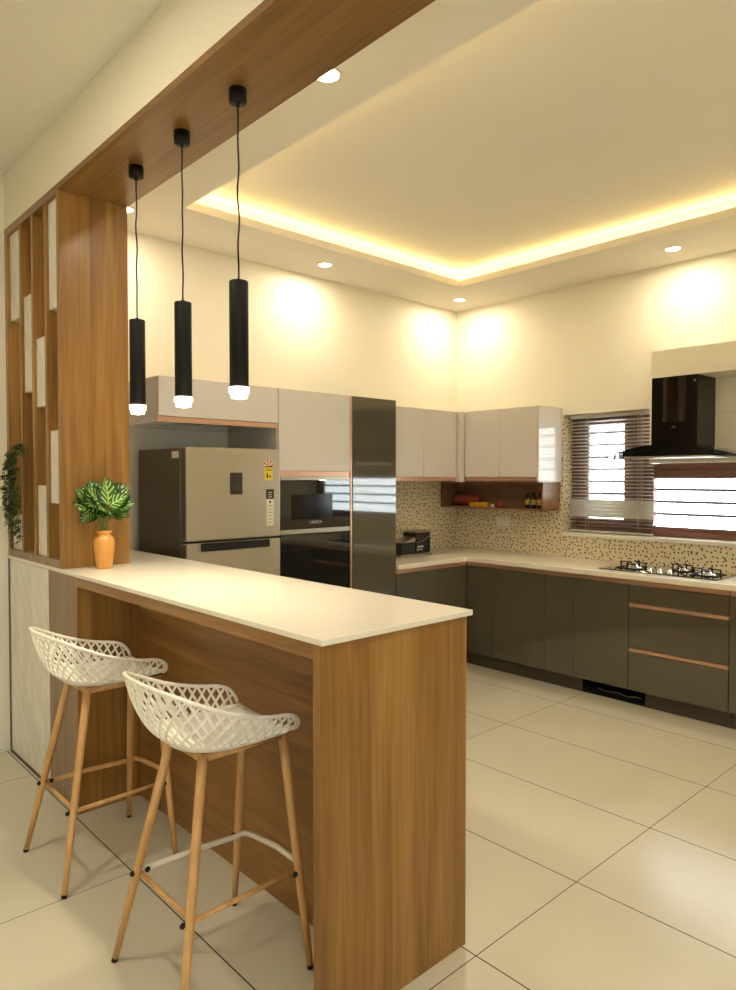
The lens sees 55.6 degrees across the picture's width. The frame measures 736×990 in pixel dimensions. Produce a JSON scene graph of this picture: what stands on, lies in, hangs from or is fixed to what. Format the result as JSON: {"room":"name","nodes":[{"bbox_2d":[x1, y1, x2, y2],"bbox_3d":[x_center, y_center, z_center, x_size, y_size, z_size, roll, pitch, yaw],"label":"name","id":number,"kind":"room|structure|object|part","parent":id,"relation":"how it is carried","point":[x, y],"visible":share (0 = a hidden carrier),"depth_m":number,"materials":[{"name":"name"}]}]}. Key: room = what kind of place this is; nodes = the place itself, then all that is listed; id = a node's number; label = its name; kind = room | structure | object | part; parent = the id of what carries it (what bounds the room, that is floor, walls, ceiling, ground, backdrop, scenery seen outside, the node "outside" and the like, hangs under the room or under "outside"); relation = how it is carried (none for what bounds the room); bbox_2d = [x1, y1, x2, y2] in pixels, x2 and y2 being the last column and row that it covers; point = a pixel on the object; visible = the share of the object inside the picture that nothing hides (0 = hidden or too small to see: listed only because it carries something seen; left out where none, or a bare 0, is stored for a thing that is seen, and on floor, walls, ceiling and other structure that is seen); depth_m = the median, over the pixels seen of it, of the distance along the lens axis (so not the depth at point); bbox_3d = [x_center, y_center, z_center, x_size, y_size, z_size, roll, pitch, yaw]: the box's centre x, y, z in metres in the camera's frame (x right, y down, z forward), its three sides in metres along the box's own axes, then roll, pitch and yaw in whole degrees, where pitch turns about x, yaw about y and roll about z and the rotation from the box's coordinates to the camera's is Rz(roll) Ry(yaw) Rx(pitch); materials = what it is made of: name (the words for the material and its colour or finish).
{"room":"kitchen","nodes":[
{"label":"kitchen","id":0,"kind":"room"},
{"bbox_2d":[0,0,165,175],"bbox_3d":[-1.076,-1.700,0.061,3.757,0.080,6.810,-1,2,-43],"label":"ceiling","id":1,"kind":"structure","parent":0,"point":[51,50],"depth_m":2.72,"materials":[{"name":"beige paint"}]},
{"bbox_2d":[3,0,263,229],"bbox_3d":[0.426,-1.607,1.449,0.330,0.414,6.810,-1,2,-43],"label":"beam","id":2,"kind":"structure","parent":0,"point":[179,32],"depth_m":2.69,"materials":[{"name":"beige paint"}]},
{"bbox_2d":[0,175,456,750],"bbox_3d":[-2.013,-0.249,3.948,7.600,3.350,0.120,-1,2,-43],"label":"wall","id":3,"kind":"structure","parent":0,"point":[307,333],"depth_m":5.11,"materials":[{"name":"beige paint"}]},
{"bbox_2d":[0,733,3,752],"bbox_3d":[-3.394,1.406,2.623,3.718,0.105,0.014,-1,2,-43],"label":"baseboard","id":4,"kind":"structure","parent":3,"relation":"attached to","point":[1,734],"depth_m":3.87,"materials":[{"name":"white stone"}]},
{"bbox_2d":[129,375,277,432],"bbox_3d":[-1.061,-0.544,4.327,0.799,0.250,0.598,-1,2,-43],"label":"upper cabinet","id":5,"kind":"object","parent":3,"relation":"attached to","point":[212,409],"visible":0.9,"depth_m":4.09,"materials":[{"name":"beige laminate"}]},
{"bbox_3d":[-0.869,-0.429,4.122,0.795,0.027,0.008,-1,2,-43],"label":"finger rail","id":6,"kind":"part","parent":5,"relation":"part of","materials":[{"name":"gold metal"}]},
{"bbox_3d":[-0.865,-0.554,4.114,0.797,0.219,0.019,-1,2,-43],"label":"door","id":7,"kind":"part","parent":5,"relation":"part of","materials":[{"name":"beige laminate"}]},
{"bbox_2d":[396,406,465,481],"bbox_3d":[0.430,-0.407,5.864,1.376,0.598,0.366,-1,2,-43],"label":"upper cabinet","id":8,"kind":"object","parent":3,"relation":"attached to","point":[430,444],"visible":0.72,"depth_m":5.74,"materials":[{"name":"beige laminate"}]},
{"bbox_3d":[0.233,-0.420,5.497,0.584,0.555,0.019,-1,2,-43],"label":"door","id":9,"kind":"part","parent":8,"relation":"part of","materials":[{"name":"beige laminate"}]},
{"bbox_3d":[0.382,-0.128,5.649,1.001,0.030,0.010,-1,2,-43],"label":"finger rail","id":10,"kind":"part","parent":8,"relation":"part of","materials":[{"name":"brown wood"}]},
{"bbox_3d":[0.601,-0.428,5.837,0.413,0.555,0.019,-1,2,-43],"label":"door","id":11,"kind":"part","parent":8,"relation":"part of","materials":[{"name":"beige laminate"}]},
{"bbox_3d":[0.788,-0.410,5.984,0.054,0.598,0.058,-1,2,-43],"label":"corner post","id":12,"kind":"part","parent":8,"relation":"part of","materials":[{"name":"beige laminate"}]},
{"bbox_2d":[0,643,735,989],"bbox_3d":[0.403,1.526,1.504,7.980,0.080,7.010,-1,2,-43],"label":"floor","id":13,"kind":"structure","parent":0,"point":[601,831],"depth_m":2.66,"materials":[{"name":"tile"}]},
{"bbox_2d":[23,626,177,899],"bbox_3d":[-1.080,0.984,2.825,0.505,0.944,0.466,-1,2,-43],"label":"bar stool","id":14,"kind":"object","parent":13,"relation":"on","point":[105,674],"visible":0.97,"depth_m":2.77,"materials":[{"name":"white plastic"}]},
{"bbox_3d":[-1.300,1.092,2.839,0.204,0.703,0.030,0,1,-1],"label":"leg","id":15,"kind":"part","parent":14,"relation":"part of","materials":[{"name":"brown wood"}]},
{"bbox_3d":[-1.200,1.175,2.723,0.017,0.016,0.316,-1,2,-43],"label":"rail","id":16,"kind":"part","parent":14,"relation":"part of","materials":[{"name":"brown wood"}]},
{"bbox_3d":[-1.089,1.097,2.610,0.030,0.703,0.196,0,1,7],"label":"leg","id":17,"kind":"part","parent":14,"relation":"part of","materials":[{"name":"brown wood"}]},
{"bbox_3d":[-1.090,0.629,2.811,0.476,0.234,0.437,-1,2,-43],"label":"seat","id":18,"kind":"part","parent":14,"relation":"part of","materials":[{"name":"white plastic"}]},
{"bbox_3d":[-1.042,0.750,2.855,0.310,0.023,0.224,-1,2,-43],"label":"seat frame","id":19,"kind":"part","parent":14,"relation":"part of","materials":[{"name":"brown wood"}]},
{"bbox_3d":[-0.956,1.171,2.722,0.377,0.016,0.016,-1,2,-44],"label":"rail","id":20,"kind":"part","parent":14,"relation":"part of","materials":[{"name":"brown wood"}]},
{"bbox_3d":[-1.042,1.087,3.065,0.029,0.702,0.159,-1,2,-24],"label":"leg","id":21,"kind":"part","parent":14,"relation":"part of","materials":[{"name":"brown wood"}]},
{"bbox_3d":[-0.825,1.092,2.850,0.149,0.701,0.029,1,2,40],"label":"leg","id":22,"kind":"part","parent":14,"relation":"part of","materials":[{"name":"brown wood"}]},
{"bbox_2d":[139,447,279,575],"bbox_3d":[-0.966,0.570,4.284,0.632,1.695,0.614,-1,2,-43],"label":"fridge","id":23,"kind":"object","parent":13,"relation":"on","point":[212,505],"visible":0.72,"depth_m":4.05,"materials":[{"name":"silver paint"}]},
{"bbox_3d":[-0.788,-0.009,4.078,0.631,0.527,0.062,-1,2,-43],"label":"door","id":24,"kind":"part","parent":23,"relation":"part of","materials":[{"name":"silver metal"}]},
{"bbox_3d":[-0.791,0.260,4.088,0.623,0.010,0.048,-1,2,-43],"label":"door gap trim","id":25,"kind":"part","parent":23,"relation":"part of","materials":[{"name":"black plastic"}]},
{"bbox_3d":[-0.788,0.814,4.098,0.631,1.096,0.062,-1,2,-43],"label":"door","id":26,"kind":"part","parent":23,"relation":"part of","materials":[{"name":"silver metal"}]},
{"bbox_2d":[111,671,313,989],"bbox_3d":[-0.483,1.000,2.179,0.505,0.944,0.466,-1,2,-43],"label":"bar stool","id":27,"kind":"object","parent":13,"relation":"on","point":[220,731],"visible":1,"depth_m":2.16,"materials":[{"name":"white plastic"}]},
{"bbox_3d":[-0.703,1.108,2.193,0.204,0.703,0.030,0,1,-1],"label":"leg","id":28,"kind":"part","parent":27,"relation":"part of","materials":[{"name":"brown wood"}]},
{"bbox_3d":[-0.603,1.191,2.077,0.017,0.016,0.316,-1,2,-43],"label":"rail","id":29,"kind":"part","parent":27,"relation":"part of","materials":[{"name":"brown wood"}]},
{"bbox_3d":[-0.492,1.113,1.964,0.030,0.703,0.196,0,1,7],"label":"leg","id":30,"kind":"part","parent":27,"relation":"part of","materials":[{"name":"brown wood"}]},
{"bbox_3d":[-0.493,0.645,2.164,0.476,0.234,0.437,-1,2,-43],"label":"seat","id":31,"kind":"part","parent":27,"relation":"part of","materials":[{"name":"white plastic"}]},
{"bbox_3d":[-0.445,0.765,2.208,0.310,0.023,0.224,-1,2,-43],"label":"seat frame","id":32,"kind":"part","parent":27,"relation":"part of","materials":[{"name":"brown wood"}]},
{"bbox_3d":[-0.446,1.102,2.418,0.029,0.702,0.159,-1,2,-24],"label":"leg","id":33,"kind":"part","parent":27,"relation":"part of","materials":[{"name":"brown wood"}]},
{"bbox_3d":[-0.359,1.187,2.075,0.377,0.016,0.016,-1,2,-44],"label":"rail","id":34,"kind":"part","parent":27,"relation":"part of","materials":[{"name":"brown wood"}]},
{"bbox_3d":[-0.229,1.107,2.204,0.149,0.701,0.029,1,2,40],"label":"leg","id":35,"kind":"part","parent":27,"relation":"part of","materials":[{"name":"brown wood"}]},
{"bbox_2d":[8,558,466,989],"bbox_3d":[-0.844,0.909,3.083,0.606,1.076,2.773,-1,2,-43],"label":"kitchen island","id":36,"kind":"object","parent":13,"relation":"on","point":[377,751],"depth_m":2.23,"materials":[{"name":"brown wood"}]},
{"bbox_3d":[-1.763,0.896,3.655,0.018,1.074,0.619,-1,2,-43],"label":"marble panel","id":37,"kind":"part","parent":36,"relation":"part of","materials":[{"name":"beige stone"}]},
{"bbox_3d":[-1.431,0.903,3.295,0.018,1.076,0.354,-1,2,-43],"label":"brown panel","id":38,"kind":"part","parent":36,"relation":"part of","materials":[{"name":"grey wood"}]},
{"bbox_2d":[4,189,129,568],"bbox_3d":[-1.595,-0.545,3.667,0.330,1.761,0.842,-1,2,-43],"label":"partition","id":39,"kind":"structure","parent":36,"relation":"on","point":[66,261],"depth_m":3.40,"materials":[{"name":"brown wood"}]},
{"bbox_2d":[0,443,25,543],"bbox_3d":[-1.865,-0.009,3.652,0.098,0.526,0.262,-1,2,-43],"label":"trailing plant","id":40,"kind":"object","parent":39,"relation":"hanging from","point":[10,483],"visible":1,"depth_m":3.63,"materials":[{"name":"green plant"}]},
{"bbox_3d":[-1.867,-0.552,3.962,0.330,1.761,0.039,-1,2,-43],"label":"wall post","id":41,"kind":"part","parent":39,"relation":"part of","materials":[{"name":"brown wood"}]},
{"bbox_3d":[-1.593,-1.419,3.644,0.330,0.012,0.769,-1,2,-43],"label":"rail","id":42,"kind":"part","parent":39,"relation":"part of","materials":[{"name":"brown wood"}]},
{"bbox_3d":[-1.593,0.318,3.687,0.330,0.036,0.769,-1,2,-43],"label":"rail","id":43,"kind":"part","parent":39,"relation":"part of","materials":[{"name":"brown wood"}]},
{"bbox_3d":[-1.321,-0.537,3.370,0.330,1.761,0.034,-1,2,-43],"label":"panel","id":44,"kind":"part","parent":39,"relation":"part of","materials":[{"name":"brown wood"}]},
{"bbox_2d":[4,0,434,234],"bbox_3d":[0.426,-1.385,1.455,0.330,0.027,6.810,-1,2,-43],"label":"beam","id":45,"kind":"structure","parent":39,"relation":"attached to","point":[280,48],"depth_m":2.37,"materials":[{"name":"brown wood"}]},
{"bbox_2d":[128,164,145,414],"bbox_3d":[-0.997,-0.878,3.013,0.071,1.064,0.071,-1,2,-43],"label":"pendant lamp","id":46,"kind":"object","parent":45,"relation":"hanging from","point":[137,363],"visible":1,"depth_m":3.00,"materials":[{"name":"black metal"}]},
{"bbox_3d":[-0.997,-1.056,3.009,0.010,0.598,0.012,-1,2,-43],"label":"cord","id":47,"kind":"part","parent":46,"relation":"part of","materials":[{"name":"black plastic"}]},
{"bbox_2d":[174,128,192,407],"bbox_3d":[-0.719,-0.870,2.713,0.071,1.064,0.071,-1,2,-43],"label":"pendant lamp","id":48,"kind":"object","parent":45,"relation":"hanging from","point":[183,398],"visible":1,"depth_m":2.69,"materials":[{"name":"black metal"}]},
{"bbox_3d":[-0.719,-1.048,2.708,0.010,0.598,0.012,-1,2,-43],"label":"cord","id":49,"kind":"part","parent":48,"relation":"part of","materials":[{"name":"black plastic"}]},
{"bbox_2d":[229,85,249,399],"bbox_3d":[-0.448,-0.863,2.419,0.071,1.064,0.071,-1,2,-43],"label":"pendant lamp","id":50,"kind":"object","parent":45,"relation":"hanging from","point":[239,389],"visible":1,"depth_m":2.40,"materials":[{"name":"black metal"}]},
{"bbox_3d":[-0.448,-1.041,2.414,0.010,0.598,0.012,-1,2,-43],"label":"cord","id":51,"kind":"part","parent":50,"relation":"part of","materials":[{"name":"black plastic"}]},
{"bbox_3d":[-1.205,0.905,3.249,0.288,1.076,0.018,-1,2,-43],"label":"knee panel","id":52,"kind":"part","parent":36,"relation":"part of","materials":[{"name":"brown wood"}]},
{"bbox_3d":[-0.508,0.918,2.719,0.018,1.076,1.709,-1,2,-43],"label":"panel","id":53,"kind":"part","parent":36,"relation":"part of","materials":[{"name":"brown wood"}]},
{"bbox_2d":[7,550,472,646],"bbox_3d":[-0.834,0.360,3.070,0.627,0.018,2.785,-1,2,-43],"label":"countertop","id":54,"kind":"structure","parent":36,"relation":"on","point":[320,614],"depth_m":2.47,"materials":[{"name":"stone"}]},
{"bbox_2d":[72,477,134,568],"bbox_3d":[-1.243,0.130,3.291,0.282,0.431,0.193,-1,2,-43],"label":"potted plant","id":55,"kind":"object","parent":54,"relation":"on","point":[92,499],"visible":1,"depth_m":3.27,"materials":[{"name":"green plant"}]},
{"bbox_3d":[0.085,0.933,2.079,0.602,1.076,0.036,-1,2,-43],"label":"panel","id":56,"kind":"part","parent":36,"relation":"part of","materials":[{"name":"brown wood"}]},
{"bbox_2d":[228,388,349,545],"bbox_3d":[-0.544,0.362,4.826,0.603,2.085,0.598,-1,2,-43],"label":"tall cabinet","id":57,"kind":"object","parent":13,"relation":"on","point":[311,435],"visible":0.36,"depth_m":4.58,"materials":[{"name":"beige laminate"}]},
{"bbox_3d":[-0.347,-0.417,4.594,0.594,0.517,0.019,-1,2,-43],"label":"door","id":58,"kind":"part","parent":57,"relation":"part of","materials":[{"name":"beige laminate"}]},
{"bbox_2d":[279,531,349,587],"bbox_3d":[-0.505,0.551,4.790,0.581,0.612,0.495,-1,2,-43],"label":"oven","id":59,"kind":"object","parent":57,"relation":"in","point":[320,557],"visible":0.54,"depth_m":4.61,"materials":[{"name":"black glass"}]},
{"bbox_3d":[-0.345,0.299,4.610,0.581,0.100,0.023,-1,2,-43],"label":"control panel","id":60,"kind":"part","parent":59,"relation":"part of","materials":[{"name":"black glass"}]},
{"bbox_2d":[280,476,349,534],"bbox_3d":[-0.487,0.059,4.758,0.581,0.368,0.447,-1,2,-43],"label":"microwave","id":61,"kind":"object","parent":57,"relation":"in","point":[307,504],"visible":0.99,"depth_m":4.58,"materials":[{"name":"black glass"}]},
{"bbox_3d":[-0.349,-0.140,4.603,0.596,0.033,0.015,-1,2,-43],"label":"finger rail","id":62,"kind":"part","parent":57,"relation":"part of","materials":[{"name":"gold metal"}]},
{"bbox_2d":[349,396,395,595],"bbox_3d":[-0.160,0.353,5.180,0.438,2.085,0.598,-1,2,-43],"label":"tall cabinet","id":63,"kind":"object","parent":13,"relation":"on","point":[372,475],"visible":0.34,"depth_m":4.95,"materials":[{"name":"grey laminate"}]},
{"bbox_2d":[396,562,465,608],"bbox_3d":[0.321,0.960,5.638,0.859,0.850,0.598,-1,2,-43],"label":"base cabinet","id":64,"kind":"object","parent":13,"relation":"on","point":[445,584],"visible":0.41,"depth_m":5.42,"materials":[{"name":"grey laminate"}]},
{"bbox_3d":[0.378,0.932,5.296,0.478,0.702,0.019,-1,2,-43],"label":"door","id":65,"kind":"part","parent":64,"relation":"part of","materials":[{"name":"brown laminate"}]},
{"bbox_3d":[0.494,0.559,5.401,0.804,0.033,0.013,-1,2,-43],"label":"finger rail","id":66,"kind":"part","parent":64,"relation":"part of","materials":[{"name":"gold metal"}]},
{"bbox_3d":[0.674,0.925,5.569,0.322,0.702,0.019,-1,2,-43],"label":"door","id":67,"kind":"part","parent":64,"relation":"part of","materials":[{"name":"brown laminate"}]},
{"bbox_2d":[466,562,548,682],"bbox_3d":[1.240,0.960,5.614,0.560,0.850,0.781,-1,2,-43],"label":"base cabinet","id":68,"kind":"object","parent":13,"relation":"on","point":[506,626],"visible":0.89,"depth_m":5.39,"materials":[{"name":"grey laminate"}]},
{"bbox_3d":[0.898,0.925,5.585,0.019,0.702,0.259,-1,2,-43],"label":"door","id":69,"kind":"part","parent":68,"relation":"part of","materials":[{"name":"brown laminate"}]},
{"bbox_3d":[1.061,0.559,5.406,0.014,0.033,0.731,-1,2,-43],"label":"finger rail","id":70,"kind":"part","parent":68,"relation":"part of","materials":[{"name":"gold metal"}]},
{"bbox_3d":[1.146,0.931,5.316,0.019,0.702,0.470,-1,2,-43],"label":"door","id":71,"kind":"part","parent":68,"relation":"part of","materials":[{"name":"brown laminate"}]},
{"bbox_2d":[545,570,629,690],"bbox_3d":[1.723,0.973,5.090,0.560,0.850,0.642,-1,2,-43],"label":"base cabinet","id":72,"kind":"object","parent":13,"relation":"on","point":[587,616],"visible":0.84,"depth_m":4.89,"materials":[{"name":"grey laminate"}]},
{"bbox_3d":[1.386,0.938,5.055,0.019,0.702,0.235,-1,2,-43],"label":"door","id":73,"kind":"part","parent":72,"relation":"part of","materials":[{"name":"brown laminate"}]},
{"bbox_3d":[1.528,0.571,4.900,0.014,0.033,0.642,-1,2,-43],"label":"finger rail","id":74,"kind":"part","parent":72,"relation":"part of","materials":[{"name":"gold metal"}]},
{"bbox_3d":[1.605,0.944,4.819,0.019,0.702,0.405,-1,2,-43],"label":"door","id":75,"kind":"part","parent":72,"relation":"part of","materials":[{"name":"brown laminate"}]},
{"bbox_2d":[583,679,644,706],"bbox_3d":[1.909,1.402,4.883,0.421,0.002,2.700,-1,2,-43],"label":"vent","id":76,"kind":"object","parent":72,"relation":"attached to","point":[589,686],"depth_m":4.95,"materials":[{"name":"black plastic"}]},
{"bbox_2d":[597,687,641,699],"bbox_3d":[1.749,1.387,4.865,0.012,0.023,0.332,-1,2,-43],"label":"cable","id":77,"kind":"object","parent":76,"relation":"on","point":[597,687],"visible":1,"depth_m":4.85,"materials":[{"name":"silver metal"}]},
{"bbox_2d":[628,580,731,727],"bbox_3d":[2.158,0.985,4.619,0.560,0.850,0.634,-1,2,-43],"label":"base cabinet","id":78,"kind":"object","parent":13,"relation":"on","point":[679,635],"visible":0.95,"depth_m":4.41,"materials":[{"name":"grey laminate"}]},
{"bbox_3d":[1.958,1.177,4.441,0.019,0.254,0.630,-1,2,-43],"label":"drawer","id":79,"kind":"part","parent":78,"relation":"part of","materials":[{"name":"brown laminate"}]},
{"bbox_3d":[1.958,0.886,4.434,0.019,0.272,0.630,-1,2,-43],"label":"drawer","id":80,"kind":"part","parent":78,"relation":"part of","materials":[{"name":"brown laminate"}]},
{"bbox_3d":[1.958,0.662,4.428,0.019,0.120,0.630,-1,2,-43],"label":"drawer","id":81,"kind":"part","parent":78,"relation":"part of","materials":[{"name":"brown laminate"}]},
{"bbox_3d":[1.962,0.583,4.429,0.014,0.033,0.629,-1,2,-43],"label":"finger rail","id":82,"kind":"part","parent":78,"relation":"part of","materials":[{"name":"gold metal"}]},
{"bbox_2d":[729,591,735,728],"bbox_3d":[2.610,0.997,4.129,0.560,0.850,0.693,-1,2,-43],"label":"base cabinet","id":83,"kind":"object","parent":13,"relation":"on","point":[732,654],"visible":0.97,"depth_m":4.18,"materials":[{"name":"grey laminate"}]},
{"bbox_2d":[396,547,735,590],"bbox_3d":[1.433,0.537,4.809,1.389,0.035,3.307,-1,2,-43],"label":"countertop","id":84,"kind":"structure","parent":83,"relation":"on","point":[439,556],"depth_m":5.26,"materials":[{"name":"stone"}]},
{"bbox_2d":[396,529,431,557],"bbox_3d":[0.342,0.395,5.740,0.370,0.202,0.160,-1,2,-43],"label":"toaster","id":85,"kind":"object","parent":84,"relation":"on","point":[416,542],"visible":0.84,"depth_m":5.70,"materials":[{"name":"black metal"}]},
{"bbox_3d":[0.283,0.363,5.685,0.150,0.040,0.140,-1,2,-43],"label":"sloped lid","id":86,"kind":"part","parent":85,"relation":"part of","materials":[{"name":"silver metal"}]},
{"bbox_2d":[598,560,735,580],"bbox_3d":[2.032,0.496,4.747,0.395,0.051,0.805,-1,2,-43],"label":"gas hob","id":87,"kind":"object","parent":84,"relation":"in","point":[704,574],"visible":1,"depth_m":4.68,"materials":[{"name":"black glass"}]},
{"bbox_3d":[1.861,0.499,4.899,0.124,0.021,0.124,-1,2,-43],"label":"burner","id":88,"kind":"part","parent":87,"relation":"part of","materials":[{"name":"silver metal"}]},
{"bbox_3d":[2.134,0.503,4.743,0.090,0.021,0.090,-1,2,-43],"label":"burner","id":89,"kind":"part","parent":87,"relation":"part of","materials":[{"name":"silver metal"}]},
{"bbox_3d":[2.200,0.508,4.532,0.116,0.021,0.116,-1,2,-43],"label":"burner","id":90,"kind":"part","parent":87,"relation":"part of","materials":[{"name":"silver metal"}]},
{"bbox_2d":[127,0,735,311],"bbox_3d":[1.839,-1.703,2.750,3.513,0.215,6.810,-1,2,-43],"label":"ceiling","id":91,"kind":"structure","parent":0,"point":[481,152],"depth_m":3.62,"materials":[{"name":"beige paint"}]},
{"bbox_2d":[127,206,134,212],"bbox_3d":[-1.381,-1.622,3.966,0.112,0.006,0.112,-1,2,-43],"label":"recessed light","id":92,"kind":"object","parent":91,"relation":"in","point":[130,209],"visible":0.41,"depth_m":3.97,"materials":[{"name":"beige plastic"}]},
{"bbox_2d":[317,262,332,266],"bbox_3d":[-0.309,-1.647,5.002,0.112,0.006,0.112,-1,2,-43],"label":"recessed light","id":93,"kind":"object","parent":91,"relation":"in","point":[321,264],"visible":1,"depth_m":4.99,"materials":[{"name":"beige plastic"}]},
{"bbox_2d":[317,68,341,82],"bbox_3d":[-0.155,-1.590,2.645,0.112,0.006,0.112,-1,2,-43],"label":"recessed light","id":94,"kind":"object","parent":91,"relation":"in","point":[334,75],"visible":0.52,"depth_m":2.66,"materials":[{"name":"beige plastic"}]},
{"bbox_2d":[453,298,465,301],"bbox_3d":[0.786,-1.672,5.990,0.112,0.006,0.112,-1,2,-43],"label":"recessed light","id":95,"kind":"object","parent":91,"relation":"in","point":[456,299],"visible":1,"depth_m":5.97,"materials":[{"name":"beige plastic"}]},
{"bbox_2d":[664,246,681,251],"bbox_3d":[2.031,-1.639,4.654,0.112,0.006,0.112,-1,2,-43],"label":"recessed light","id":96,"kind":"object","parent":91,"relation":"in","point":[671,248],"visible":1,"depth_m":4.64,"materials":[{"name":"beige plastic"}]},
{"bbox_2d":[456,249,735,642],"bbox_3d":[3.226,-0.252,4.064,0.260,3.350,6.810,-1,2,-43],"label":"wall","id":97,"kind":"structure","parent":0,"point":[586,348],"depth_m":5.52,"materials":[{"name":"beige paint"}]},
{"bbox_2d":[441,482,559,510],"bbox_3d":[1.109,0.004,5.996,0.238,0.229,1.070,-1,2,-43],"label":"open shelf","id":98,"kind":"object","parent":97,"relation":"attached to","point":[513,494],"visible":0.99,"depth_m":6.01,"materials":[{"name":"brown wood"}]},
{"bbox_2d":[454,494,482,505],"bbox_3d":[0.892,0.041,6.219,0.100,0.107,0.270,-1,2,-43],"label":"packet","id":99,"kind":"object","parent":98,"relation":"in","point":[463,499],"visible":0.88,"depth_m":6.18,"materials":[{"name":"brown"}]},
{"bbox_2d":[469,502,490,506],"bbox_3d":[0.971,0.082,6.068,0.050,0.040,0.200,-1,2,-43],"label":"food box","id":100,"kind":"object","parent":98,"relation":"in","point":[472,504],"visible":1,"depth_m":6.03,"materials":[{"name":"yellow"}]},
{"bbox_2d":[498,500,504,507],"bbox_3d":[1.128,0.075,5.920,0.060,0.060,0.060,-1,2,-43],"label":"pot","id":101,"kind":"object","parent":98,"relation":"in","point":[501,504],"visible":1,"depth_m":5.90,"materials":[{"name":"red ceramic"}]},
{"bbox_2d":[525,492,529,507],"bbox_3d":[1.312,0.043,5.749,0.044,0.132,0.043,-1,2,-43],"label":"bottle","id":102,"kind":"object","parent":98,"relation":"in","point":[527,498],"visible":1,"depth_m":5.73,"materials":[{"name":"black glass"}]},
{"bbox_2d":[531,492,535,508],"bbox_3d":[1.353,0.044,5.705,0.044,0.132,0.043,-1,2,-43],"label":"bottle","id":103,"kind":"object","parent":98,"relation":"in","point":[533,498],"visible":1,"depth_m":5.69,"materials":[{"name":"black glass"}]},
{"bbox_2d":[537,492,540,508],"bbox_3d":[1.393,0.045,5.661,0.044,0.132,0.043,-1,2,-43],"label":"bottle","id":104,"kind":"object","parent":98,"relation":"in","point":[539,493],"visible":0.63,"depth_m":5.65,"materials":[{"name":"black glass"}]},
{"bbox_2d":[496,516,510,525],"bbox_3d":[1.179,0.228,6.094,0.014,0.080,0.150,-1,2,-43],"label":"power socket","id":105,"kind":"object","parent":97,"relation":"attached to","point":[501,521],"visible":1,"depth_m":6.09,"materials":[{"name":"beige plastic"}]},
{"bbox_2d":[465,405,561,481],"bbox_3d":[1.200,-0.407,5.820,0.330,0.600,0.738,-1,2,-43],"label":"upper cabinet","id":106,"kind":"object","parent":97,"relation":"attached to","point":[519,443],"visible":1,"depth_m":5.63,"materials":[{"name":"beige laminate"}]},
{"bbox_3d":[0.960,-0.429,5.853,0.019,0.555,0.362,-1,2,-43],"label":"door","id":107,"kind":"part","parent":106,"relation":"part of","materials":[{"name":"beige laminate"}]},
{"bbox_3d":[1.084,-0.130,5.734,0.010,0.030,0.718,-1,2,-43],"label":"finger rail","id":108,"kind":"part","parent":106,"relation":"part of","materials":[{"name":"gold metal"}]},
{"bbox_3d":[1.204,-0.422,5.589,0.019,0.555,0.352,-1,2,-43],"label":"door","id":109,"kind":"part","parent":106,"relation":"part of","materials":[{"name":"beige laminate"}]},
{"bbox_3d":[1.444,-0.401,5.555,0.330,0.600,0.018,-1,2,-43],"label":"panel","id":110,"kind":"part","parent":106,"relation":"part of","materials":[{"name":"beige laminate"}]},
{"bbox_2d":[572,414,652,535],"bbox_3d":[1.930,-0.171,5.530,0.090,0.943,0.654,-1,2,-43],"label":"window","id":111,"kind":"structure","parent":97,"relation":"in","point":[645,415],"depth_m":5.52,"materials":[{"name":"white glass"}]},
{"bbox_3d":[1.895,-0.187,5.546,0.004,0.746,0.307,-1,2,-43],"label":"pane","id":112,"kind":"part","parent":111,"relation":"part of","materials":[{"name":"clear glass"}]},
{"bbox_2d":[570,410,654,535],"bbox_3d":[1.882,-0.170,5.438,0.055,0.934,0.691,-1,2,-43],"label":"blind","id":113,"kind":"object","parent":111,"relation":"attached to","point":[626,509],"visible":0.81,"depth_m":5.43,"materials":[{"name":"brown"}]},
{"bbox_3d":[1.887,0.290,5.453,0.028,0.014,0.691,-1,2,-43],"label":"rail","id":114,"kind":"part","parent":113,"relation":"part of","materials":[{"name":"grey"}]},
{"bbox_3d":[2.052,-0.266,5.220,0.012,0.680,0.011,-1,2,-43],"label":"pull cord","id":115,"kind":"part","parent":113,"relation":"part of","materials":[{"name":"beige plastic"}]},
{"bbox_2d":[562,531,735,546],"bbox_3d":[2.459,0.332,4.887,0.252,0.029,2.336,-1,2,-43],"label":"window sill","id":116,"kind":"structure","parent":97,"relation":"attached to","point":[709,542],"depth_m":5.13,"materials":[{"name":"beige stone"}]},
{"bbox_2d":[605,374,735,459],"bbox_3d":[2.099,-0.524,4.733,0.478,0.548,0.900,-1,2,-43],"label":"hood","id":117,"kind":"object","parent":97,"relation":"attached to","point":[683,406],"visible":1,"depth_m":4.67,"materials":[{"name":"black metal"}]},
{"bbox_3d":[2.056,-0.643,4.688,0.001,0.300,0.155,-1,2,-43],"label":"chimney panel","id":118,"kind":"part","parent":117,"relation":"part of","materials":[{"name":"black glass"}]},
{"bbox_2d":[649,462,735,540],"bbox_3d":[2.722,0.050,4.677,0.090,0.543,1.678,-1,2,-43],"label":"window","id":119,"kind":"structure","parent":97,"relation":"in","point":[691,500],"depth_m":5.04,"materials":[{"name":"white glass"}]},
{"bbox_3d":[2.685,0.069,4.696,0.004,0.359,1.540,-1,2,-43],"label":"pane","id":120,"kind":"part","parent":119,"relation":"part of","materials":[{"name":"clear glass"}]},
{"bbox_2d":[649,364,735,462],"bbox_3d":[2.564,-0.583,4.577,0.008,0.715,1.472,-1,2,-43],"label":"trim","id":121,"kind":"structure","parent":97,"relation":"attached to","point":[725,395],"depth_m":4.74,"materials":[{"name":"beige paint"}]},
{"bbox_2d":[652,340,735,378],"bbox_3d":[2.609,-0.880,4.305,0.300,0.183,1.622,-1,2,-43],"label":"trim","id":122,"kind":"structure","parent":97,"relation":"attached to","point":[715,360],"depth_m":4.59,"materials":[{"name":"beige paint"}]}
]}

